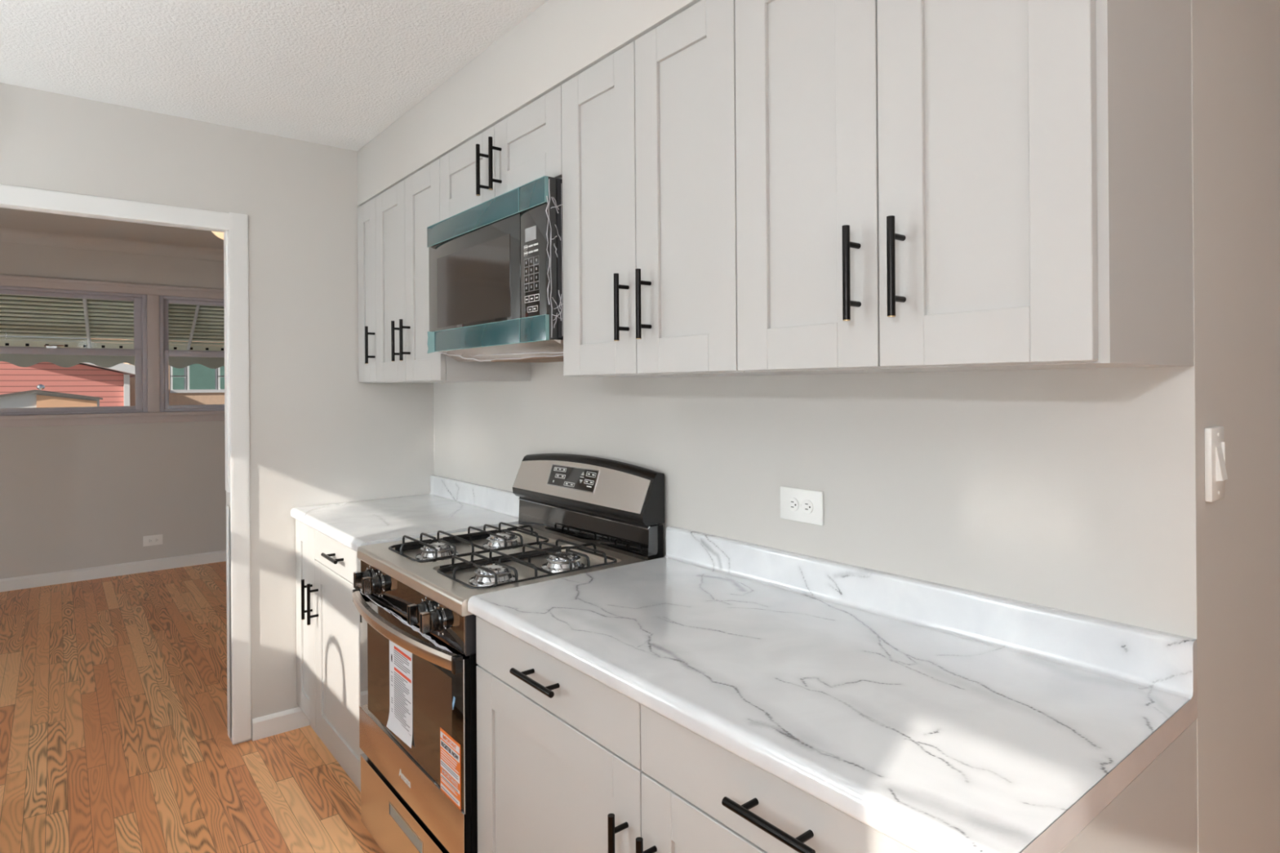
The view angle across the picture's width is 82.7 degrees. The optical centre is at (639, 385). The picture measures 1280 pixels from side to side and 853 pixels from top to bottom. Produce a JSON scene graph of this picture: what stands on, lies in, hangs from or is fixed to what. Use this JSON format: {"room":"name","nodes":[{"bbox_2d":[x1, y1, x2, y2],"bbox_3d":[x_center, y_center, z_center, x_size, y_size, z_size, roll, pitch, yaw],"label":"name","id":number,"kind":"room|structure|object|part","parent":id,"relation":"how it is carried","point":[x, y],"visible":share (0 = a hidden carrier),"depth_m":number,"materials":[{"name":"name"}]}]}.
{"room":"kitchen","nodes":[
{"label":"kitchen","id":0,"kind":"room"},
{"bbox_2d":[0,207,223,249],"bbox_3d":[-2.639,-1.159,4.406,7.600,0.100,3.650,0,0,-39],"label":"ceiling","id":1,"kind":"structure","parent":0,"point":[15,219],"depth_m":5.11,"materials":[{"name":"beige paint"}]},
{"bbox_2d":[211,231,223,239],"bbox_3d":[-2.678,-1.030,4.855,0.360,0.155,0.360,0,0,-39],"label":"ceiling light","id":2,"kind":"object","parent":1,"relation":"attached to","point":[219,234],"visible":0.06,"depth_m":4.76,"materials":[{"name":"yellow glass"}]},
{"bbox_2d":[0,241,226,578],"bbox_3d":[-3.729,0.171,5.772,7.600,2.540,0.100,0,0,-39],"label":"wall","id":3,"kind":"structure","parent":0,"point":[73,497],"depth_m":5.48,"materials":[{"name":"beige paint"}]},
{"bbox_2d":[0,293,134,368],"bbox_3d":[-4.750,-0.479,5.442,1.800,0.670,0.558,0,0,-39],"label":"awning","id":4,"kind":"object","parent":3,"relation":"attached to","point":[34,317],"visible":0.57,"depth_m":5.74,"materials":[{"name":"metal"}]},
{"bbox_3d":[-4.745,-0.562,5.435,1.800,0.418,0.537,0,0,-39],"label":"slat panel","id":5,"kind":"part","parent":4,"relation":"part of","materials":[{"name":"metal"}]},
{"bbox_2d":[0,285,147,416],"bbox_3d":[-4.460,-0.243,5.160,1.597,0.914,0.082,0,0,-39],"label":"window","id":6,"kind":"structure","parent":3,"relation":"in","point":[140,351],"depth_m":5.46,"materials":[{"name":"grey plastic"}]},
{"bbox_3d":[-4.473,-0.456,5.175,1.537,0.443,0.025,0,0,-39],"label":"sash","id":7,"kind":"part","parent":6,"relation":"part of","materials":[{"name":"grey plastic"}]},
{"bbox_3d":[-4.453,-0.039,5.152,1.529,0.462,0.027,0,0,-39],"label":"sash","id":8,"kind":"part","parent":6,"relation":"part of","materials":[{"name":"grey plastic"}]},
{"bbox_2d":[0,227,223,261],"bbox_3d":[-4.460,-1.052,5.076,5.400,0.085,0.082,0,0,-39],"label":"trim","id":9,"kind":"structure","parent":3,"relation":"attached to","point":[7,235],"depth_m":5.46,"materials":[{"name":"beige paint"}]},
{"bbox_2d":[0,274,223,299],"bbox_3d":[-4.036,-0.741,5.453,2.730,0.077,0.022,0,0,-39],"label":"trim","id":10,"kind":"structure","parent":3,"relation":"attached to","point":[5,280],"depth_m":5.47,"materials":[{"name":"grey paint"}]},
{"bbox_2d":[0,410,224,427],"bbox_3d":[-4.022,0.252,5.443,2.730,0.081,0.045,0,0,-39],"label":"trim","id":11,"kind":"structure","parent":3,"relation":"attached to","point":[6,421],"depth_m":5.46,"materials":[{"name":"grey paint"}]},
{"bbox_2d":[0,550,226,591],"bbox_3d":[-4.464,1.401,5.099,5.400,0.088,0.014,0,0,-39],"label":"baseboard","id":12,"kind":"structure","parent":3,"relation":"attached to","point":[128,568],"depth_m":5.47,"materials":[{"name":"white paint"}]},
{"bbox_2d":[142,533,162,546],"bbox_3d":[-3.783,1.204,5.651,0.127,0.079,0.009,0,0,-39],"label":"wall outlet","id":13,"kind":"object","parent":3,"relation":"attached to","point":[148,540],"visible":1,"depth_m":5.65,"materials":[{"name":"white plastic"}]},
{"bbox_2d":[146,294,159,412],"bbox_3d":[-3.804,-0.247,5.681,0.079,0.914,0.074,0,0,-39],"label":"trim","id":14,"kind":"structure","parent":3,"relation":"attached to","point":[153,300],"depth_m":5.65,"materials":[{"name":"grey paint"}]},
{"bbox_2d":[159,295,224,412],"bbox_3d":[-3.407,-0.249,6.012,0.954,0.914,0.074,0,0,-39],"label":"window","id":15,"kind":"structure","parent":3,"relation":"in","point":[164,352],"depth_m":5.75,"materials":[{"name":"grey plastic"}]},
{"bbox_3d":[-3.418,-0.463,6.023,0.894,0.443,0.025,0,0,-39],"label":"sash","id":16,"kind":"part","parent":15,"relation":"part of","materials":[{"name":"grey plastic"}]},
{"bbox_3d":[-3.397,-0.045,6.001,0.886,0.462,0.027,0,0,-39],"label":"sash","id":17,"kind":"part","parent":15,"relation":"part of","materials":[{"name":"grey plastic"}]},
{"bbox_2d":[168,303,224,368],"bbox_3d":[-3.591,-0.486,6.374,1.125,0.670,0.558,0,0,-39],"label":"awning","id":18,"kind":"object","parent":3,"relation":"attached to","point":[205,324],"visible":0.27,"depth_m":6.31,"materials":[{"name":"metal"}]},
{"bbox_3d":[-3.586,-0.569,6.367,1.125,0.418,0.537,0,0,-39],"label":"slat panel","id":19,"kind":"part","parent":18,"relation":"part of","materials":[{"name":"metal"}]},
{"bbox_2d":[0,560,383,852],"bbox_3d":[-0.710,1.445,2.025,7.600,0.060,9.750,0,0,-39],"label":"floor","id":20,"kind":"structure","parent":0,"point":[114,738],"depth_m":2.90,"materials":[{"name":"brown wood"}]},
{"bbox_2d":[295,519,328,750],"bbox_3d":[-1.118,0.982,3.086,0.648,0.872,0.280,0,0,-39],"label":"base cabinet","id":21,"kind":"object","parent":20,"relation":"on","point":[304,534],"visible":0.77,"depth_m":2.92,"materials":[{"name":"grey laminate"}]},
{"bbox_3d":[-1.332,0.937,2.914,0.019,0.766,0.279,0,0,-39],"label":"door","id":22,"kind":"part","parent":21,"relation":"part of","materials":[{"name":"white paint"}]},
{"bbox_3d":[-1.329,0.937,2.916,0.009,0.620,0.133,0,0,-39],"label":"door panel","id":23,"kind":"part","parent":21,"relation":"part of","materials":[{"name":"white paint"}]},
{"bbox_3d":[-1.289,0.825,2.814,0.041,0.152,0.012,0,0,-39],"label":"handle","id":24,"kind":"part","parent":21,"relation":"part of","materials":[{"name":"black metal"}]},
{"bbox_2d":[306,529,364,791],"bbox_3d":[-0.839,0.980,2.744,0.654,0.872,0.598,0,0,-39],"label":"base cabinet","id":25,"kind":"object","parent":20,"relation":"on","point":[337,618],"visible":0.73,"depth_m":2.59,"materials":[{"name":"grey laminate"}]},
{"bbox_3d":[-1.237,0.825,2.750,0.041,0.152,0.012,0,0,-39],"label":"handle","id":26,"kind":"part","parent":25,"relation":"part of","materials":[{"name":"black metal"}]},
{"bbox_3d":[-1.072,0.603,2.542,0.041,0.012,0.154,0,0,-39],"label":"handle","id":27,"kind":"part","parent":25,"relation":"part of","materials":[{"name":"black metal"}]},
{"bbox_3d":[-1.058,0.609,2.571,0.019,0.114,0.597,0,0,-39],"label":"drawer","id":28,"kind":"part","parent":25,"relation":"part of","materials":[{"name":"white paint"}]},
{"bbox_3d":[-1.053,0.994,2.573,0.009,0.502,0.451,0,0,-39],"label":"door panel","id":29,"kind":"part","parent":25,"relation":"part of","materials":[{"name":"white paint"}]},
{"bbox_2d":[290,475,519,551],"bbox_3d":[-0.923,0.480,2.861,0.632,0.126,0.882,0,0,-39],"label":"countertop","id":30,"kind":"structure","parent":25,"relation":"on","point":[451,505],"depth_m":2.83,"materials":[{"name":"white stone"}]},
{"bbox_2d":[352,453,664,852],"bbox_3d":[-0.432,0.823,2.192,0.706,1.179,0.770,0,0,-39],"label":"gas range","id":31,"kind":"object","parent":20,"relation":"on","point":[579,514],"visible":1,"depth_m":2.08,"materials":[{"name":"silver metal"}]},
{"bbox_3d":[-0.840,0.594,2.228,0.026,0.058,0.058,0,0,-39],"label":"knob","id":32,"kind":"part","parent":31,"relation":"part of","materials":[{"name":"black plastic"}]},
{"bbox_3d":[-0.789,0.594,2.164,0.026,0.058,0.058,0,0,-39],"label":"knob","id":33,"kind":"part","parent":31,"relation":"part of","materials":[{"name":"black plastic"}]},
{"bbox_3d":[-0.638,1.275,2.021,0.028,0.208,0.754,0,0,-39],"label":"storage drawer","id":34,"kind":"part","parent":31,"relation":"part of","materials":[{"name":"silver metal"}]},
{"bbox_3d":[-0.682,0.660,1.995,0.068,0.038,0.750,0,0,-39],"label":"handle","id":35,"kind":"part","parent":31,"relation":"part of","materials":[{"name":"silver metal"}]},
{"bbox_3d":[-0.640,1.225,2.020,0.021,0.034,0.243,0,0,-39],"label":"recessed pull","id":36,"kind":"part","parent":31,"relation":"part of","materials":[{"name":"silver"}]},
{"bbox_3d":[-0.650,1.080,2.013,0.008,0.131,0.755,0,0,-39],"label":"panel","id":37,"kind":"part","parent":31,"relation":"part of","materials":[{"name":"silver metal"}]},
{"bbox_3d":[-0.636,0.594,2.027,0.036,0.097,0.754,0,0,-39],"label":"control panel","id":38,"kind":"part","parent":31,"relation":"part of","materials":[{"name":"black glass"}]},
{"bbox_3d":[-0.641,0.896,2.022,0.028,0.492,0.754,0,0,-39],"label":"oven door","id":39,"kind":"part","parent":31,"relation":"part of","materials":[{"name":"black glass"}]},
{"bbox_3d":[-0.568,0.592,1.889,0.026,0.058,0.058,0,0,-39],"label":"knob","id":40,"kind":"part","parent":31,"relation":"part of","materials":[{"name":"black plastic"}]},
{"bbox_3d":[-0.516,0.591,1.825,0.026,0.058,0.058,0,0,-39],"label":"knob","id":41,"kind":"part","parent":31,"relation":"part of","materials":[{"name":"black plastic"}]},
{"bbox_3d":[-0.649,0.593,2.014,0.002,0.092,0.758,0,0,-39],"label":"panel trim","id":42,"kind":"part","parent":31,"relation":"part of","materials":[{"name":"silver metal"}]},
{"bbox_3d":[-0.403,0.894,1.728,0.026,0.492,0.001,0,0,-39],"label":"door","id":43,"kind":"part","parent":31,"relation":"part of","materials":[{"name":"black metal"}]},
{"bbox_3d":[-0.391,0.592,1.738,0.056,0.096,0.004,0,0,-39],"label":"panel","id":44,"kind":"part","parent":31,"relation":"part of","materials":[{"name":"grey metal"}]},
{"bbox_3d":[-0.384,1.000,1.741,0.045,0.725,0.005,0,0,-39],"label":"trim","id":45,"kind":"part","parent":31,"relation":"part of","materials":[{"name":"black metal"}]},
{"bbox_2d":[357,521,644,616],"bbox_3d":[-0.427,0.509,2.193,0.591,0.073,0.761,0,0,-39],"label":"cooktop","id":46,"kind":"object","parent":31,"relation":"in","point":[446,570],"depth_m":2.13,"materials":[{"name":"silver metal"}]},
{"bbox_3d":[-0.208,0.411,2.378,0.010,0.009,0.747,0,0,-39],"label":"trim","id":47,"kind":"part","parent":31,"relation":"part of","materials":[{"name":"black metal"}]},
{"bbox_2d":[475,616,643,852],"bbox_3d":[0.037,0.972,1.666,0.668,0.872,0.620,0,0,-39],"label":"base cabinet","id":48,"kind":"object","parent":20,"relation":"on","point":[558,748],"visible":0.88,"depth_m":1.47,"materials":[{"name":"grey laminate"}]},
{"bbox_3d":[-0.207,0.595,1.466,0.041,0.012,0.154,0,0,-39],"label":"handle","id":49,"kind":"part","parent":48,"relation":"part of","materials":[{"name":"black metal"}]},
{"bbox_3d":[-0.182,0.986,1.490,0.009,0.502,0.473,0,0,-39],"label":"door panel","id":50,"kind":"part","parent":48,"relation":"part of","materials":[{"name":"white paint"}]},
{"bbox_3d":[-0.187,0.602,1.489,0.019,0.114,0.619,0,0,-39],"label":"drawer","id":51,"kind":"part","parent":48,"relation":"part of","materials":[{"name":"white paint"}]},
{"bbox_3d":[-0.038,0.814,1.257,0.041,0.152,0.012,0,0,-39],"label":"handle","id":52,"kind":"part","parent":48,"relation":"part of","materials":[{"name":"black metal"}]},
{"bbox_2d":[635,704,1197,852],"bbox_3d":[0.429,0.969,1.184,0.675,0.872,0.620,0,0,-39],"label":"base cabinet","id":53,"kind":"object","parent":20,"relation":"on","point":[698,796],"visible":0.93,"depth_m":1.07,"materials":[{"name":"grey laminate"}]},
{"bbox_3d":[0.011,0.818,1.197,0.041,0.152,0.012,0,0,-39],"label":"handle","id":54,"kind":"part","parent":53,"relation":"part of","materials":[{"name":"black metal"}]},
{"bbox_3d":[0.205,0.983,1.008,0.009,0.502,0.465,0,0,-39],"label":"door panel","id":55,"kind":"part","parent":53,"relation":"part of","materials":[{"name":"white paint"}]},
{"bbox_3d":[0.202,0.983,1.006,0.019,0.648,0.611,0,0,-39],"label":"door","id":56,"kind":"part","parent":53,"relation":"part of","materials":[{"name":"white paint"}]},
{"bbox_3d":[0.180,0.592,0.985,0.041,0.012,0.154,0,0,-39],"label":"handle","id":57,"kind":"part","parent":53,"relation":"part of","materials":[{"name":"black metal"}]},
{"bbox_3d":[0.200,0.598,1.007,0.019,0.114,0.611,0,0,-39],"label":"drawer","id":58,"kind":"part","parent":53,"relation":"part of","materials":[{"name":"white paint"}]},
{"bbox_2d":[467,526,1197,852],"bbox_3d":[0.238,0.470,1.434,0.653,0.126,1.246,0,0,-39],"label":"countertop","id":59,"kind":"structure","parent":53,"relation":"on","point":[935,717],"depth_m":1.20,"materials":[{"name":"white stone"}]},
{"bbox_2d":[0,82,434,745],"bbox_3d":[-2.303,0.156,2.402,5.600,2.540,0.120,0,0,-39],"label":"wall","id":60,"kind":"structure","parent":0,"point":[319,435],"depth_m":2.98,"materials":[{"name":"beige paint"}]},
{"bbox_2d":[0,183,251,744],"bbox_3d":[-2.028,0.367,2.614,1.102,2.092,0.143,0,0,-39],"label":"door frame","id":61,"kind":"structure","parent":60,"relation":"in","point":[234,226],"depth_m":2.88,"materials":[{"name":"white paint"}]},
{"bbox_3d":[-2.023,-0.644,2.544,1.032,0.070,0.018,0,0,-39],"label":"head casing","id":62,"kind":"part","parent":61,"relation":"part of","materials":[{"name":"white paint"}]},
{"bbox_3d":[-1.587,0.364,2.888,0.070,2.092,0.018,0,0,-39],"label":"casing","id":63,"kind":"part","parent":61,"relation":"part of","materials":[{"name":"white paint"}]},
{"bbox_2d":[252,706,309,741],"bbox_3d":[-1.468,1.380,2.979,0.214,0.083,0.014,0,0,-39],"label":"baseboard","id":64,"kind":"structure","parent":60,"relation":"attached to","point":[282,722],"depth_m":2.97,"materials":[{"name":"white paint"}]},
{"bbox_2d":[0,0,547,151],"bbox_3d":[1.149,-1.121,1.195,5.720,0.150,6.100,0,0,-39],"label":"ceiling","id":65,"kind":"structure","parent":0,"point":[339,73],"depth_m":2.25,"materials":[{"name":"white paint"}]},
{"bbox_2d":[357,0,701,205],"bbox_3d":[-0.183,-0.916,2.171,0.374,0.240,2.908,0,0,-39],"label":"wall","id":66,"kind":"structure","parent":0,"point":[560,40],"depth_m":2.13,"materials":[{"name":"beige paint"}]},
{"bbox_2d":[433,0,1216,852],"bbox_3d":[-0.002,0.187,2.309,0.130,2.447,2.908,0,0,-39],"label":"wall","id":67,"kind":"structure","parent":0,"point":[1082,491],"depth_m":1.46,"materials":[{"name":"beige paint"}]},
{"bbox_2d":[357,197,381,382],"bbox_3d":[-1.042,-0.396,3.188,0.388,0.770,0.230,0,0,-39],"label":"upper cabinet","id":68,"kind":"object","parent":67,"relation":"attached to","point":[366,248],"visible":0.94,"depth_m":3.10,"materials":[{"name":"grey laminate"}]},
{"bbox_3d":[-1.153,-0.396,3.100,0.009,0.618,0.083,0,0,-39],"label":"door panel","id":69,"kind":"part","parent":68,"relation":"part of","materials":[{"name":"white paint"}]},
{"bbox_3d":[-1.115,-0.167,3.003,0.041,0.152,0.012,0,0,-39],"label":"handle","id":70,"kind":"part","parent":68,"relation":"part of","materials":[{"name":"black metal"}]},
{"bbox_2d":[375,158,530,382],"bbox_3d":[-0.766,-0.399,2.850,0.395,0.770,0.640,0,0,-39],"label":"upper cabinet","id":71,"kind":"object","parent":67,"relation":"attached to","point":[404,211],"visible":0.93,"depth_m":2.71,"materials":[{"name":"grey laminate"}]},
{"bbox_3d":[-0.982,-0.397,2.882,0.019,0.764,0.318,0,0,-39],"label":"door","id":72,"kind":"part","parent":71,"relation":"part of","materials":[{"name":"white paint"}]},
{"bbox_3d":[-0.979,-0.397,2.884,0.009,0.618,0.172,0,0,-39],"label":"door panel","id":73,"kind":"part","parent":71,"relation":"part of","materials":[{"name":"white paint"}]},
{"bbox_3d":[-0.926,-0.169,2.768,0.041,0.152,0.012,0,0,-39],"label":"handle","id":74,"kind":"part","parent":71,"relation":"part of","materials":[{"name":"black metal"}]},
{"bbox_3d":[-0.874,-0.169,2.704,0.041,0.152,0.012,0,0,-39],"label":"handle","id":75,"kind":"part","parent":71,"relation":"part of","materials":[{"name":"black metal"}]},
{"bbox_3d":[-0.778,-0.399,2.634,0.009,0.618,0.172,0,0,-39],"label":"door panel","id":76,"kind":"part","parent":71,"relation":"part of","materials":[{"name":"white paint"}]},
{"bbox_3d":[-0.780,-0.399,2.632,0.019,0.764,0.318,0,0,-39],"label":"door","id":77,"kind":"part","parent":71,"relation":"part of","materials":[{"name":"white paint"}]},
{"bbox_2d":[430,475,519,516],"bbox_3d":[-0.689,0.458,3.050,0.023,0.083,0.882,0,0,-39],"label":"backsplash","id":78,"kind":"structure","parent":67,"relation":"attached to","point":[504,501],"depth_m":3.02,"materials":[{"name":"white stone"}]},
{"bbox_2d":[440,84,562,221],"bbox_3d":[-0.322,-0.668,2.302,0.403,0.240,0.770,0,0,-39],"label":"upper cabinet","id":79,"kind":"object","parent":67,"relation":"attached to","point":[525,147],"visible":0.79,"depth_m":2.13,"materials":[{"name":"grey laminate"}]},
{"bbox_3d":[-0.554,-0.666,2.353,0.009,0.088,0.252,0,0,-39],"label":"door panel","id":80,"kind":"part","parent":79,"relation":"part of","materials":[{"name":"white paint"}]},
{"bbox_3d":[-0.556,-0.666,2.351,0.019,0.234,0.398,0,0,-39],"label":"door","id":81,"kind":"part","parent":79,"relation":"part of","materials":[{"name":"white paint"}]},
{"bbox_3d":[-0.479,-0.652,2.209,0.041,0.152,0.012,0,0,-39],"label":"handle","id":82,"kind":"part","parent":79,"relation":"part of","materials":[{"name":"black metal"}]},
{"bbox_2d":[426,175,563,362],"bbox_3d":[-0.327,-0.309,2.296,0.401,0.462,0.770,0,0,-39],"label":"microwave","id":83,"kind":"object","parent":79,"relation":"attached to","point":[495,274],"visible":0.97,"depth_m":2.08,"materials":[{"name":"grey metal"}]},
{"bbox_3d":[-0.510,-0.329,2.236,0.032,0.421,0.623,0,0,-39],"label":"door","id":84,"kind":"part","parent":83,"relation":"part of","materials":[{"name":"black glass"}]},
{"bbox_3d":[-0.271,-0.331,1.939,0.032,0.421,0.136,0,0,-39],"label":"control panel","id":85,"kind":"part","parent":83,"relation":"part of","materials":[{"name":"black glass"}]},
{"bbox_3d":[-0.427,-0.653,2.145,0.041,0.152,0.012,0,0,-39],"label":"handle","id":86,"kind":"part","parent":79,"relation":"part of","materials":[{"name":"black metal"}]},
{"bbox_3d":[-0.312,-0.668,2.052,0.009,0.088,0.222,0,0,-39],"label":"door panel","id":87,"kind":"part","parent":79,"relation":"part of","materials":[{"name":"white paint"}]},
{"bbox_3d":[-0.314,-0.668,2.050,0.019,0.234,0.368,0,0,-39],"label":"door","id":88,"kind":"part","parent":79,"relation":"part of","materials":[{"name":"white paint"}]},
{"bbox_2d":[561,0,848,377],"bbox_3d":[0.119,-0.408,1.760,0.409,0.767,0.619,0,0,-39],"label":"upper cabinet","id":89,"kind":"object","parent":67,"relation":"attached to","point":[649,134],"visible":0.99,"depth_m":1.60,"materials":[{"name":"grey laminate"}]},
{"bbox_3d":[-0.097,-0.406,1.787,0.009,0.615,0.159,0,0,-39],"label":"door panel","id":90,"kind":"part","parent":89,"relation":"part of","materials":[{"name":"white paint"}]},
{"bbox_3d":[-0.100,-0.406,1.786,0.019,0.761,0.305,0,0,-39],"label":"door","id":91,"kind":"part","parent":89,"relation":"part of","materials":[{"name":"white paint"}]},
{"bbox_3d":[-0.043,-0.179,1.669,0.041,0.152,0.012,0,0,-39],"label":"handle","id":92,"kind":"part","parent":89,"relation":"part of","materials":[{"name":"black metal"}]},
{"bbox_3d":[0.008,-0.179,1.607,0.041,0.152,0.012,0,0,-39],"label":"handle","id":93,"kind":"part","parent":89,"relation":"part of","materials":[{"name":"black metal"}]},
{"bbox_3d":[0.097,-0.408,1.545,0.009,0.615,0.164,0,0,-39],"label":"door panel","id":94,"kind":"part","parent":89,"relation":"part of","materials":[{"name":"white paint"}]},
{"bbox_3d":[0.095,-0.408,1.544,0.019,0.761,0.310,0,0,-39],"label":"door","id":95,"kind":"part","parent":89,"relation":"part of","materials":[{"name":"white paint"}]},
{"bbox_2d":[780,486,823,525],"bbox_3d":[0.387,0.289,1.750,0.009,0.079,0.127,0,0,-39],"label":"wall outlet","id":96,"kind":"object","parent":67,"relation":"attached to","point":[803,505],"visible":1,"depth_m":1.74,"materials":[{"name":"white plastic"}]},
{"bbox_2d":[787,497,799,511],"bbox_3d":[0.371,0.289,1.765,0.004,0.033,0.033,0,0,-39],"label":"receptacle","id":97,"kind":"object","parent":96,"relation":"attached to","point":[793,503],"depth_m":1.76,"materials":[{"name":"white plastic"}]},
{"bbox_2d":[801,499,813,513],"bbox_3d":[0.399,0.289,1.732,0.004,0.033,0.033,0,0,-39],"label":"receptacle","id":98,"kind":"object","parent":96,"relation":"attached to","point":[806,504],"depth_m":1.73,"materials":[{"name":"white plastic"}]},
{"bbox_2d":[666,526,1196,695],"bbox_3d":[0.478,0.448,1.627,0.025,0.083,1.246,0,0,-39],"label":"backsplash","id":99,"kind":"structure","parent":67,"relation":"attached to","point":[1162,660],"depth_m":1.42,"materials":[{"name":"white stone"}]},
{"bbox_2d":[734,0,1193,373],"bbox_3d":[0.516,-0.411,1.272,0.416,0.767,0.635,0,0,-39],"label":"upper cabinet","id":100,"kind":"object","parent":67,"relation":"attached to","point":[922,185],"visible":1,"depth_m":1.09,"materials":[{"name":"grey laminate"}]},
{"bbox_3d":[0.293,-0.410,1.301,0.009,0.615,0.164,0,0,-39],"label":"door panel","id":101,"kind":"part","parent":100,"relation":"part of","materials":[{"name":"white paint"}]},
{"bbox_3d":[0.291,-0.410,1.300,0.019,0.761,0.310,0,0,-39],"label":"door","id":102,"kind":"part","parent":100,"relation":"part of","materials":[{"name":"white paint"}]},
{"bbox_3d":[0.345,-0.182,1.187,0.041,0.152,0.012,0,0,-39],"label":"handle","id":103,"kind":"part","parent":100,"relation":"part of","materials":[{"name":"black metal"}]},
{"bbox_3d":[0.396,-0.183,1.124,0.041,0.152,0.012,0,0,-39],"label":"handle","id":104,"kind":"part","parent":100,"relation":"part of","materials":[{"name":"black metal"}]},
{"bbox_3d":[0.489,-0.411,1.058,0.009,0.615,0.163,0,0,-39],"label":"door panel","id":105,"kind":"part","parent":100,"relation":"part of","materials":[{"name":"white paint"}]},
{"bbox_3d":[0.487,-0.411,1.056,0.019,0.761,0.309,0,0,-39],"label":"door","id":106,"kind":"part","parent":100,"relation":"part of","materials":[{"name":"white paint"}]},
{"bbox_2d":[1209,0,1279,852],"bbox_3d":[2.053,0.172,2.171,2.900,2.447,0.118,0,0,-39],"label":"wall","id":107,"kind":"structure","parent":0,"point":[1245,34],"depth_m":1.36,"materials":[{"name":"beige paint"}]},
{"bbox_2d":[1204,426,1227,502],"bbox_3d":[0.954,0.129,1.200,0.074,0.120,0.019,0,0,-39],"label":"light switch","id":108,"kind":"object","parent":107,"relation":"attached to","point":[1215,473],"visible":1,"depth_m":1.19,"materials":[{"name":"white plastic"}]},
{"label":"outside","id":109,"kind":"structure","parent":0,"visible":0},
{"bbox_3d":[-20.881,2.315,28.241,80.000,0.050,56.300,0,0,-39],"label":"ground","id":110,"kind":"structure","parent":109,"visible":0},
{"bbox_2d":[0,384,102,408],"bbox_3d":[-9.832,1.091,11.631,1.920,2.200,2.250,0,0,-39],"label":"garden shed","id":111,"kind":"object","parent":110,"relation":"on","point":[35,398],"visible":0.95,"depth_m":10.99,"materials":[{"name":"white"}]},
{"bbox_2d":[36,384,44,389],"bbox_3d":[-9.002,0.024,10.926,0.100,0.080,0.100,0,0,-39],"label":"lamp","id":112,"kind":"object","parent":111,"relation":"attached to","point":[40,386],"depth_m":10.90,"materials":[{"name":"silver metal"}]},
{"bbox_3d":[-8.801,1.136,11.186,0.730,1.995,0.025,0,0,-39],"label":"shed door","id":113,"kind":"part","parent":111,"relation":"part of","materials":[{"name":"wood"}]},
{"bbox_2d":[0,335,134,413],"bbox_3d":[-16.354,0.342,15.214,9.350,3.800,6.700,0,0,-39],"label":"house","id":114,"kind":"structure","parent":110,"relation":"on","point":[112,384],"depth_m":15.22,"materials":[{"name":"red"}]},
{"bbox_2d":[97,338,224,413],"bbox_3d":[-12.451,0.175,23.645,8.600,4.100,6.050,0,0,-39],"label":"house","id":115,"kind":"structure","parent":110,"relation":"on","point":[193,384],"depth_m":19.99,"materials":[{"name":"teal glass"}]},
{"bbox_3d":[-12.537,-0.499,19.754,0.263,0.460,0.015,0,0,-39],"label":"pane","id":116,"kind":"part","parent":115,"relation":"part of","materials":[{"name":"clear glass"}]},
{"bbox_3d":[-12.534,-0.060,19.754,0.263,0.338,0.015,0,0,-39],"label":"pane","id":117,"kind":"part","parent":115,"relation":"part of","materials":[{"name":"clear glass"}]},
{"bbox_3d":[-9.980,0.147,21.847,7.000,0.083,0.150,0,0,-39],"label":"window sill","id":118,"kind":"part","parent":115,"relation":"part of","materials":[{"name":"white"}]},
{"bbox_3d":[-12.098,-0.313,20.107,0.612,0.838,0.015,0,0,-39],"label":"pane","id":119,"kind":"part","parent":115,"relation":"part of","materials":[{"name":"clear glass"}]},
{"bbox_3d":[-11.659,-0.505,20.461,0.268,0.460,0.015,0,0,-39],"label":"pane","id":120,"kind":"part","parent":115,"relation":"part of","materials":[{"name":"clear glass"}]},
{"bbox_3d":[-11.655,-0.066,20.460,0.268,0.338,0.015,0,0,-39],"label":"pane","id":121,"kind":"part","parent":115,"relation":"part of","materials":[{"name":"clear glass"}]}
]}

